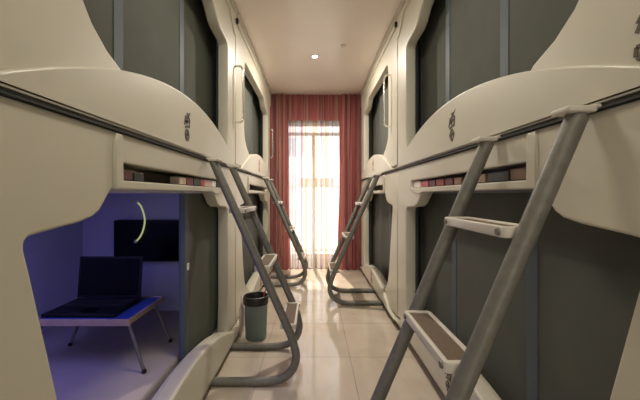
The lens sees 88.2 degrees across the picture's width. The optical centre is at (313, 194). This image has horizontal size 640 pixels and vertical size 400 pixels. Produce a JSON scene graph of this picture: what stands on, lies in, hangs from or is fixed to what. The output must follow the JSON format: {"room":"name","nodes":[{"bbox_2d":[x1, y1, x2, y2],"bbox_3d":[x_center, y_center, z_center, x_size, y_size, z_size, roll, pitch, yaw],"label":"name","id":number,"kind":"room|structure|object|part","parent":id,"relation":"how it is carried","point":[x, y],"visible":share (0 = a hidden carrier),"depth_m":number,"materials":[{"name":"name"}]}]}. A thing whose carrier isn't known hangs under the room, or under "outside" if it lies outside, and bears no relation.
{"room":"dormitory","nodes":[
{"label":"dormitory","id":0,"kind":"room"},
{"bbox_2d":[287,97,339,267],"bbox_3d":[0.040,-0.195,5.220,4.080,2.650,0.200,0,0,0],"label":"wall","id":1,"kind":"structure","parent":0,"point":[295,263],"depth_m":5.12,"materials":[{"name":"paint"}]},
{"bbox_2d":[288,124,339,256],"bbox_3d":[-0.010,-0.070,5.200,0.920,2.080,0.060,0,0,0],"label":"window","id":2,"kind":"structure","parent":1,"relation":"in","point":[312,254],"depth_m":5.17,"materials":[{"name":"white plastic"}]},
{"bbox_2d":[233,0,401,96],"bbox_3d":[0.040,-1.570,1.460,4.080,0.100,7.720,0,0,0],"label":"ceiling","id":3,"kind":"structure","parent":0,"point":[283,35],"depth_m":3.21,"materials":[{"name":"paint"}]},
{"bbox_2d":[270,94,290,269],"bbox_3d":[-0.687,-0.196,4.940,0.684,2.628,0.083,0,0,0],"label":"curtain","id":4,"kind":"object","parent":3,"relation":"hanging from","point":[279,164],"visible":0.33,"depth_m":4.94,"materials":[{"name":"red fabric"}]},
{"bbox_2d":[288,94,339,120],"bbox_3d":[-0.002,-1.315,4.965,0.788,0.390,0.041,0,0,0],"label":"curtain valance","id":5,"kind":"object","parent":3,"relation":"hanging from","point":[303,107],"visible":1,"depth_m":4.96,"materials":[{"name":"red fabric"}]},
{"bbox_2d":[290,120,339,267],"bbox_3d":[0.010,-0.198,5.020,2.032,2.625,0.054,0,0,0],"label":"sheer curtain","id":6,"kind":"object","parent":3,"relation":"hanging from","point":[315,120],"visible":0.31,"depth_m":5.03,"materials":[{"name":"white fabric"}]},
{"bbox_2d":[337,94,361,269],"bbox_3d":[0.699,-0.196,4.940,0.699,2.628,0.083,0,0,0],"label":"curtain","id":7,"kind":"object","parent":3,"relation":"hanging from","point":[350,105],"visible":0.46,"depth_m":4.94,"materials":[{"name":"red fabric"}]},
{"bbox_2d":[202,268,444,399],"bbox_3d":[0.040,1.155,1.460,4.080,0.050,7.720,0,0,0],"label":"floor","id":8,"kind":"structure","parent":0,"point":[345,350],"depth_m":2.32,"materials":[{"name":"beige tile"}]},
{"bbox_2d":[0,86,239,399],"bbox_3d":[-1.242,0.455,1.635,1.305,1.351,2.140,0,0,0],"label":"capsule","id":9,"kind":"object","parent":8,"relation":"on","point":[63,187],"visible":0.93,"depth_m":1.39,"materials":[{"name":"beige plastic"}]},
{"bbox_2d":[42,311,179,399],"bbox_3d":[-1.325,0.970,1.635,1.090,0.079,2.070,0,0,0],"label":"mattress","id":10,"kind":"object","parent":9,"relation":"in","point":[101,362],"visible":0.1,"depth_m":1.86,"materials":[{"name":"white fabric"}]},
{"bbox_2d":[38,296,171,373],"bbox_3d":[-1.222,0.794,1.930,0.700,0.272,0.444,0,0,0],"label":"folding table","id":11,"kind":"object","parent":10,"relation":"on","point":[147,303],"visible":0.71,"depth_m":1.77,"materials":[{"name":"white wood"}]},
{"bbox_3d":[-1.475,0.800,2.065,0.018,0.250,0.103,0,0,36],"label":"leg","id":12,"kind":"part","parent":11,"relation":"part of","materials":[{"name":"grey metal"}]},
{"bbox_2d":[41,256,142,316],"bbox_3d":[-1.275,0.523,1.930,0.394,0.275,0.310,0,0,0],"label":"laptop","id":13,"kind":"object","parent":11,"relation":"on","point":[108,286],"visible":1,"depth_m":2.05,"materials":[{"name":"black plastic"}]},
{"bbox_3d":[-1.275,0.512,2.067,0.394,0.252,0.036,0,0,0],"label":"lid","id":14,"kind":"part","parent":13,"relation":"part of","materials":[{"name":"black plastic"}]},
{"bbox_3d":[-1.230,0.676,1.948,0.514,0.036,0.409,0,0,0],"label":"edge trim","id":15,"kind":"part","parent":11,"relation":"part of","materials":[{"name":"brown wood"}]},
{"bbox_3d":[-0.943,0.800,1.748,0.143,0.252,0.018,0,0,26],"label":"leg","id":16,"kind":"part","parent":11,"relation":"part of","materials":[{"name":"silver metal"}]},
{"bbox_3d":[-0.963,0.800,2.090,0.133,0.252,0.018,0,0,10],"label":"leg","id":17,"kind":"part","parent":11,"relation":"part of","materials":[{"name":"grey metal"}]},
{"bbox_2d":[0,0,238,164],"bbox_3d":[-1.255,-0.871,1.635,1.280,1.298,2.140,0,0,0],"label":"capsule","id":18,"kind":"object","parent":9,"relation":"on","point":[163,71],"visible":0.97,"depth_m":1.29,"materials":[{"name":"beige plastic"}]},
{"bbox_3d":[-0.748,-0.848,0.953,0.016,1.008,0.521,0,0,0],"label":"door","id":19,"kind":"part","parent":18,"relation":"part of","materials":[{"name":"grey fabric"}]},
{"bbox_3d":[-0.776,-0.848,1.575,0.016,1.008,0.606,0,0,0],"label":"door","id":20,"kind":"part","parent":18,"relation":"part of","materials":[{"name":"grey fabric"}]},
{"bbox_3d":[-0.804,-0.848,2.270,0.016,1.008,0.666,0,0,0],"label":"door","id":21,"kind":"part","parent":18,"relation":"part of","materials":[{"name":"grey fabric"}]},
{"bbox_3d":[-0.642,-1.408,1.635,0.015,0.216,2.140,0,0,0],"label":"cornice","id":22,"kind":"part","parent":18,"relation":"part of","materials":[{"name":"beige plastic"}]},
{"bbox_2d":[123,170,132,179],"bbox_3d":[-0.689,-0.070,1.165,0.060,0.034,0.070,0,0,0],"label":"case","id":23,"kind":"object","parent":9,"relation":"in","point":[128,175],"visible":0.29,"depth_m":1.17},
{"bbox_2d":[124,172,143,180],"bbox_3d":[-0.684,-0.069,1.245,0.050,0.030,0.070,0,0,0],"label":"case","id":24,"kind":"object","parent":9,"relation":"in","point":[136,176],"visible":0.59,"depth_m":1.23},
{"bbox_2d":[134,200,145,242],"bbox_3d":[-1.359,0.210,2.581,0.098,0.336,0.028,0,0,7],"label":"lamp","id":25,"kind":"object","parent":9,"relation":"attached to","point":[136,201],"visible":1,"depth_m":2.57,"materials":[{"name":"plastic"}]},
{"bbox_2d":[114,220,178,261],"bbox_3d":[-1.312,0.362,2.635,0.535,0.325,0.074,0,0,0],"label":"television","id":26,"kind":"object","parent":9,"relation":"attached to","point":[159,241],"visible":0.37,"depth_m":2.60,"materials":[{"name":"black plastic"}]},
{"bbox_2d":[123,166,212,183],"bbox_3d":[-0.793,-0.083,1.725,0.144,0.105,1.350,0,0,0],"label":"shelf","id":27,"kind":"object","parent":9,"relation":"attached to","point":[151,176],"depth_m":1.76,"materials":[{"name":"paint"}]},
{"bbox_2d":[170,177,185,184],"bbox_3d":[-0.684,-0.071,1.660,0.050,0.036,0.080,0,0,0],"label":"box","id":28,"kind":"object","parent":9,"relation":"in","point":[173,180],"visible":0.86,"depth_m":1.62,"materials":[{"name":"beige cardboard"}]},
{"bbox_2d":[185,177,192,184],"bbox_3d":[-0.689,-0.073,1.755,0.060,0.040,0.090,0,0,0],"label":"box","id":29,"kind":"object","parent":9,"relation":"in","point":[189,181],"visible":0.49,"depth_m":1.75,"materials":[{"name":"cardboard"}]},
{"bbox_2d":[190,178,200,185],"bbox_3d":[-0.689,-0.073,1.865,0.060,0.040,0.110,0,0,0],"label":"box","id":30,"kind":"object","parent":9,"relation":"in","point":[196,182],"visible":0.59,"depth_m":1.86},
{"bbox_3d":[-0.745,0.491,2.217,0.016,1.033,0.561,0,0,0],"label":"door","id":31,"kind":"part","parent":9,"relation":"part of","materials":[{"name":"grey fabric"}]},
{"bbox_2d":[203,179,210,186],"bbox_3d":[-0.684,-0.073,2.050,0.050,0.040,0.140,0,0,0],"label":"box","id":32,"kind":"object","parent":9,"relation":"in","point":[206,183],"visible":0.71,"depth_m":2.04,"materials":[{"name":"pink cardboard"}]},
{"bbox_2d":[211,181,215,186],"bbox_3d":[-0.684,-0.073,2.180,0.050,0.040,0.080,0,0,0],"label":"box","id":33,"kind":"object","parent":9,"relation":"in","point":[213,183],"visible":0.48,"depth_m":2.16,"materials":[{"name":"white cardboard"}]},
{"bbox_2d":[239,295,244,335],"bbox_3d":[-0.578,0.962,2.660,0.031,0.334,0.206,0,0,0],"label":"umbrella","id":34,"kind":"object","parent":8,"relation":"on","point":[242,308],"visible":0.84,"depth_m":2.61,"materials":[{"name":"beige fabric"}]},
{"bbox_2d":[233,168,271,325],"bbox_3d":[-1.252,0.455,3.785,1.287,1.351,2.140,0,0,0],"label":"capsule","id":35,"kind":"object","parent":8,"relation":"on","point":[247,280],"visible":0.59,"depth_m":3.69,"materials":[{"name":"beige plastic"}]},
{"bbox_3d":[-0.776,0.491,3.723,0.016,1.033,0.601,0,0,0],"label":"door","id":36,"kind":"part","parent":35,"relation":"part of","materials":[{"name":"grey fabric"}]},
{"bbox_2d":[235,11,272,177],"bbox_3d":[-1.237,-0.871,3.783,1.317,1.298,2.144,0,0,0],"label":"capsule","id":37,"kind":"object","parent":35,"relation":"on","point":[252,90],"visible":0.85,"depth_m":3.70,"materials":[{"name":"beige plastic"}]},
{"bbox_3d":[-0.614,-0.830,2.720,0.072,0.480,0.017,0,0,0],"label":"grab handle","id":38,"kind":"part","parent":37,"relation":"part of","materials":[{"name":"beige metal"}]},
{"bbox_3d":[-0.776,-0.848,3.723,0.016,1.008,0.601,0,0,0],"label":"door","id":39,"kind":"part","parent":37,"relation":"part of","materials":[{"name":"grey fabric"}]},
{"bbox_3d":[-0.642,-1.408,3.785,0.015,0.216,2.140,0,0,0],"label":"cornice","id":40,"kind":"part","parent":37,"relation":"part of","materials":[{"name":"beige plastic"}]},
{"bbox_3d":[-0.804,-0.848,4.418,0.016,1.008,0.671,0,0,0],"label":"door","id":41,"kind":"part","parent":37,"relation":"part of","materials":[{"name":"grey fabric"}]},
{"bbox_3d":[-0.614,-0.735,4.700,0.072,0.430,0.017,0,0,0],"label":"grab handle","id":42,"kind":"part","parent":37,"relation":"part of","materials":[{"name":"beige metal"}]},
{"bbox_2d":[249,185,260,190],"bbox_3d":[-0.793,-0.083,3.875,0.144,0.105,1.350,0,0,0],"label":"shelf","id":43,"kind":"object","parent":35,"relation":"attached to","point":[251,187],"depth_m":4.54,"materials":[{"name":"paint"}]},
{"bbox_3d":[-0.804,0.491,4.418,0.016,1.033,0.671,0,0,0],"label":"door","id":44,"kind":"part","parent":35,"relation":"part of","materials":[{"name":"grey fabric"}]},
{"bbox_2d":[206,158,302,385],"bbox_3d":[-0.368,0.456,2.183,0.573,1.348,0.519,0,0,0],"label":"ladder","id":45,"kind":"object","parent":8,"relation":"on","point":[290,318],"visible":0.97,"depth_m":1.95,"materials":[{"name":"grey metal"}]},
{"bbox_3d":[-0.368,0.463,2.410,0.573,1.334,0.049,0,0,0],"label":"rail","id":46,"kind":"part","parent":45,"relation":"part of","materials":[{"name":"grey metal"}]},
{"bbox_2d":[243,291,268,341],"bbox_3d":[-0.460,0.961,2.619,0.204,0.338,0.201,0,0,0],"label":"waste bin","id":47,"kind":"object","parent":8,"relation":"on","point":[255,304],"visible":0.97,"depth_m":2.55,"materials":[{"name":"grey plastic"}]},
{"bbox_2d":[262,177,307,286],"bbox_3d":[-0.368,0.456,4.265,0.573,1.348,0.474,0,0,0],"label":"ladder","id":48,"kind":"object","parent":8,"relation":"on","point":[289,229],"visible":0.94,"depth_m":4.05,"materials":[{"name":"grey metal"}]},
{"bbox_2d":[326,174,383,304],"bbox_3d":[0.423,0.456,3.600,0.573,1.348,0.504,0,0,0],"label":"ladder","id":49,"kind":"object","parent":8,"relation":"on","point":[333,267],"visible":0.98,"depth_m":3.37,"materials":[{"name":"grey metal"}]},
{"bbox_2d":[360,169,398,319],"bbox_3d":[1.306,0.455,3.825,1.287,1.351,2.097,0,0,0],"label":"capsule","id":50,"kind":"object","parent":8,"relation":"on","point":[379,220],"visible":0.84,"depth_m":3.75,"materials":[{"name":"beige plastic"}]},
{"bbox_3d":[0.859,0.491,4.457,0.016,1.033,0.671,0,0,0],"label":"door","id":51,"kind":"part","parent":50,"relation":"part of","materials":[{"name":"grey fabric"}]},
{"bbox_2d":[374,185,382,190],"bbox_3d":[0.848,-0.083,3.913,0.144,0.105,1.323,0,0,0],"label":"shelf","id":52,"kind":"object","parent":50,"relation":"attached to","point":[380,187],"depth_m":4.57,"materials":[{"name":"paint"}]},
{"bbox_2d":[360,15,397,179],"bbox_3d":[1.292,-0.871,3.825,1.317,1.298,2.097,0,0,0],"label":"capsule","id":53,"kind":"object","parent":50,"relation":"on","point":[379,92],"visible":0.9,"depth_m":3.70,"materials":[{"name":"beige plastic"}]},
{"bbox_3d":[0.859,-0.848,4.457,0.016,1.008,0.671,0,0,0],"label":"door","id":54,"kind":"part","parent":53,"relation":"part of","materials":[{"name":"grey fabric"}]},
{"bbox_3d":[0.698,-1.408,3.825,0.015,0.216,2.097,0,0,0],"label":"cornice","id":55,"kind":"part","parent":53,"relation":"part of","materials":[{"name":"beige plastic"}]},
{"bbox_3d":[0.831,-0.848,3.763,0.016,1.008,0.601,0,0,0],"label":"door","id":56,"kind":"part","parent":53,"relation":"part of","materials":[{"name":"grey fabric"}]},
{"bbox_3d":[0.669,-0.865,3.030,0.072,0.490,0.017,0,0,0],"label":"grab handle","id":57,"kind":"part","parent":53,"relation":"part of","materials":[{"name":"silver metal"}]},
{"bbox_3d":[0.831,0.491,3.763,0.016,1.033,0.601,0,0,0],"label":"door","id":58,"kind":"part","parent":50,"relation":"part of","materials":[{"name":"grey fabric"}]},
{"bbox_3d":[0.803,0.491,3.143,0.016,1.033,0.521,0,0,0],"label":"door","id":59,"kind":"part","parent":50,"relation":"part of","materials":[{"name":"plastic"}]},
{"bbox_2d":[370,104,601,399],"bbox_3d":[0.434,0.456,1.028,0.551,1.348,0.489,0,0,0],"label":"ladder","id":60,"kind":"object","parent":8,"relation":"on","point":[452,356],"visible":1,"depth_m":0.82,"materials":[{"name":"grey metal"}]},
{"bbox_3d":[0.434,0.463,1.240,0.551,1.334,0.049,0,0,0],"label":"rail","id":61,"kind":"part","parent":60,"relation":"part of","materials":[{"name":"grey metal"}]},
{"bbox_3d":[0.434,0.463,0.815,0.551,1.334,0.049,0,0,0],"label":"rail","id":62,"kind":"part","parent":60,"relation":"part of","materials":[{"name":"grey metal"}]},
{"bbox_2d":[395,91,639,399],"bbox_3d":[1.306,0.455,1.635,1.287,1.351,2.247,0,0,0],"label":"capsule","id":63,"kind":"object","parent":8,"relation":"on","point":[569,329],"visible":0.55,"depth_m":1.09,"materials":[{"name":"beige plastic"}]},
{"bbox_2d":[414,181,420,187],"bbox_3d":[0.739,-0.073,2.290,0.050,0.040,0.140,0,0,0],"label":"box","id":64,"kind":"object","parent":63,"relation":"in","point":[417,184],"visible":0.6,"depth_m":2.28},
{"bbox_2d":[421,180,434,186],"bbox_3d":[0.739,-0.072,2.135,0.050,0.038,0.130,0,0,0],"label":"box","id":65,"kind":"object","parent":63,"relation":"in","point":[423,183],"visible":0.74,"depth_m":2.11,"materials":[{"name":"cardboard"}]},
{"bbox_2d":[429,180,435,185],"bbox_3d":[0.739,-0.071,2.000,0.050,0.036,0.100,0,0,0],"label":"box","id":66,"kind":"object","parent":63,"relation":"in","point":[431,182],"visible":0.5,"depth_m":1.99,"materials":[{"name":"cardboard"}]},
{"bbox_3d":[0.859,0.491,2.283,0.016,1.033,0.641,0,0,0],"label":"door","id":67,"kind":"part","parent":63,"relation":"part of","materials":[{"name":"grey fabric"}]},
{"bbox_2d":[436,179,448,185],"bbox_3d":[0.739,-0.071,1.875,0.050,0.036,0.110,0,0,0],"label":"box","id":68,"kind":"object","parent":63,"relation":"in","point":[440,182],"visible":0.74,"depth_m":1.86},
{"bbox_2d":[445,178,461,184],"bbox_3d":[0.739,-0.071,1.750,0.050,0.036,0.100,0,0,0],"label":"box","id":69,"kind":"object","parent":63,"relation":"in","point":[448,181],"visible":0.69,"depth_m":1.73,"materials":[{"name":"cardboard"}]},
{"bbox_2d":[454,177,464,183],"bbox_3d":[0.739,-0.070,1.640,0.050,0.034,0.080,0,0,0],"label":"box","id":70,"kind":"object","parent":63,"relation":"in","point":[459,180],"visible":0.56,"depth_m":1.62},
{"bbox_2d":[423,165,525,180],"bbox_3d":[0.848,-0.083,1.730,0.144,0.105,1.418,0,0,0],"label":"shelf","id":71,"kind":"object","parent":63,"relation":"attached to","point":[520,166],"depth_m":1.67,"materials":[{"name":"paint"}]},
{"bbox_2d":[478,174,490,182],"bbox_3d":[0.739,-0.070,1.470,0.050,0.034,0.180,0,0,0],"label":"box","id":72,"kind":"object","parent":63,"relation":"in","point":[483,178],"visible":0.26,"depth_m":1.40,"materials":[{"name":"beige cardboard"}]},
{"bbox_3d":[0.831,0.491,1.565,0.016,1.033,0.676,0,0,0],"label":"door","id":73,"kind":"part","parent":63,"relation":"part of","materials":[{"name":"grey fabric"}]},
{"bbox_2d":[487,171,519,181],"bbox_3d":[0.742,-0.071,1.285,0.055,0.036,0.150,0,0,0],"label":"case","id":74,"kind":"object","parent":63,"relation":"in","point":[503,176],"visible":0.74,"depth_m":1.27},
{"bbox_2d":[394,0,639,167],"bbox_3d":[1.310,-0.871,1.635,1.280,1.298,2.247,0,0,0],"label":"capsule","id":75,"kind":"object","parent":63,"relation":"on","point":[468,70],"visible":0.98,"depth_m":1.32,"materials":[{"name":"beige plastic"}]},
{"bbox_3d":[0.698,-1.408,1.635,0.015,0.216,2.247,0,0,0],"label":"cornice","id":76,"kind":"part","parent":75,"relation":"part of","materials":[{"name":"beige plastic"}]},
{"bbox_3d":[0.859,-0.848,2.328,0.016,1.008,0.551,0,0,0],"label":"door","id":77,"kind":"part","parent":75,"relation":"part of","materials":[{"name":"grey fabric"}]},
{"bbox_3d":[0.831,-0.848,1.698,0.016,1.008,0.591,0,0,0],"label":"door","id":78,"kind":"part","parent":75,"relation":"part of","materials":[{"name":"grey fabric"}]},
{"bbox_3d":[0.803,-0.848,1.018,0.016,1.008,0.651,0,0,0],"label":"door","id":79,"kind":"part","parent":75,"relation":"part of","materials":[{"name":"grey fabric"}]},
{"bbox_2d":[511,167,525,179],"bbox_3d":[0.744,-0.073,1.150,0.060,0.040,0.100,0,0,0],"label":"box","id":80,"kind":"object","parent":63,"relation":"in","point":[519,173],"visible":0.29,"depth_m":1.15,"materials":[{"name":"brown cardboard"}]},
{"bbox_3d":[0.803,0.491,0.930,0.016,1.033,0.476,0,0,0],"label":"door","id":81,"kind":"part","parent":63,"relation":"part of","materials":[{"name":"grey fabric"}]},
{"bbox_3d":[0.000,1.190,5.795,4.400,0.120,0.950,0,0,0],"label":"balcony slab","id":82,"kind":"object","parent":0,"visible":0},
{"bbox_2d":[289,178,338,252],"bbox_3d":[0.000,0.405,6.170,4.218,1.450,0.044,0,0,0],"label":"balcony railing","id":83,"kind":"object","parent":82,"relation":"on","point":[306,182],"visible":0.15,"depth_m":6.16,"materials":[{"name":"white metal"}]},
{"bbox_3d":[0.000,1.030,6.170,4.200,0.036,0.036,0,0,0],"label":"rail","id":84,"kind":"part","parent":83,"relation":"part of","materials":[{"name":"white metal"}]},
{"bbox_3d":[0.000,-0.160,6.170,4.200,0.044,0.044,0,0,0],"label":"rail","id":85,"kind":"part","parent":83,"relation":"part of","materials":[{"name":"white metal"}]},
{"bbox_3d":[0.030,-0.250,6.170,0.660,0.140,0.020,0,0,0],"label":"rail panel","id":86,"kind":"part","parent":83,"relation":"part of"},
{"label":"outside","id":87,"kind":"structure","parent":0,"visible":0},
{"bbox_2d":[288,127,304,252],"bbox_3d":[-2.900,2.630,26.985,4.200,21.000,6.030,0,0,0],"label":"apartment building","id":88,"kind":"structure","parent":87,"point":[294,141],"depth_m":24.00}
]}

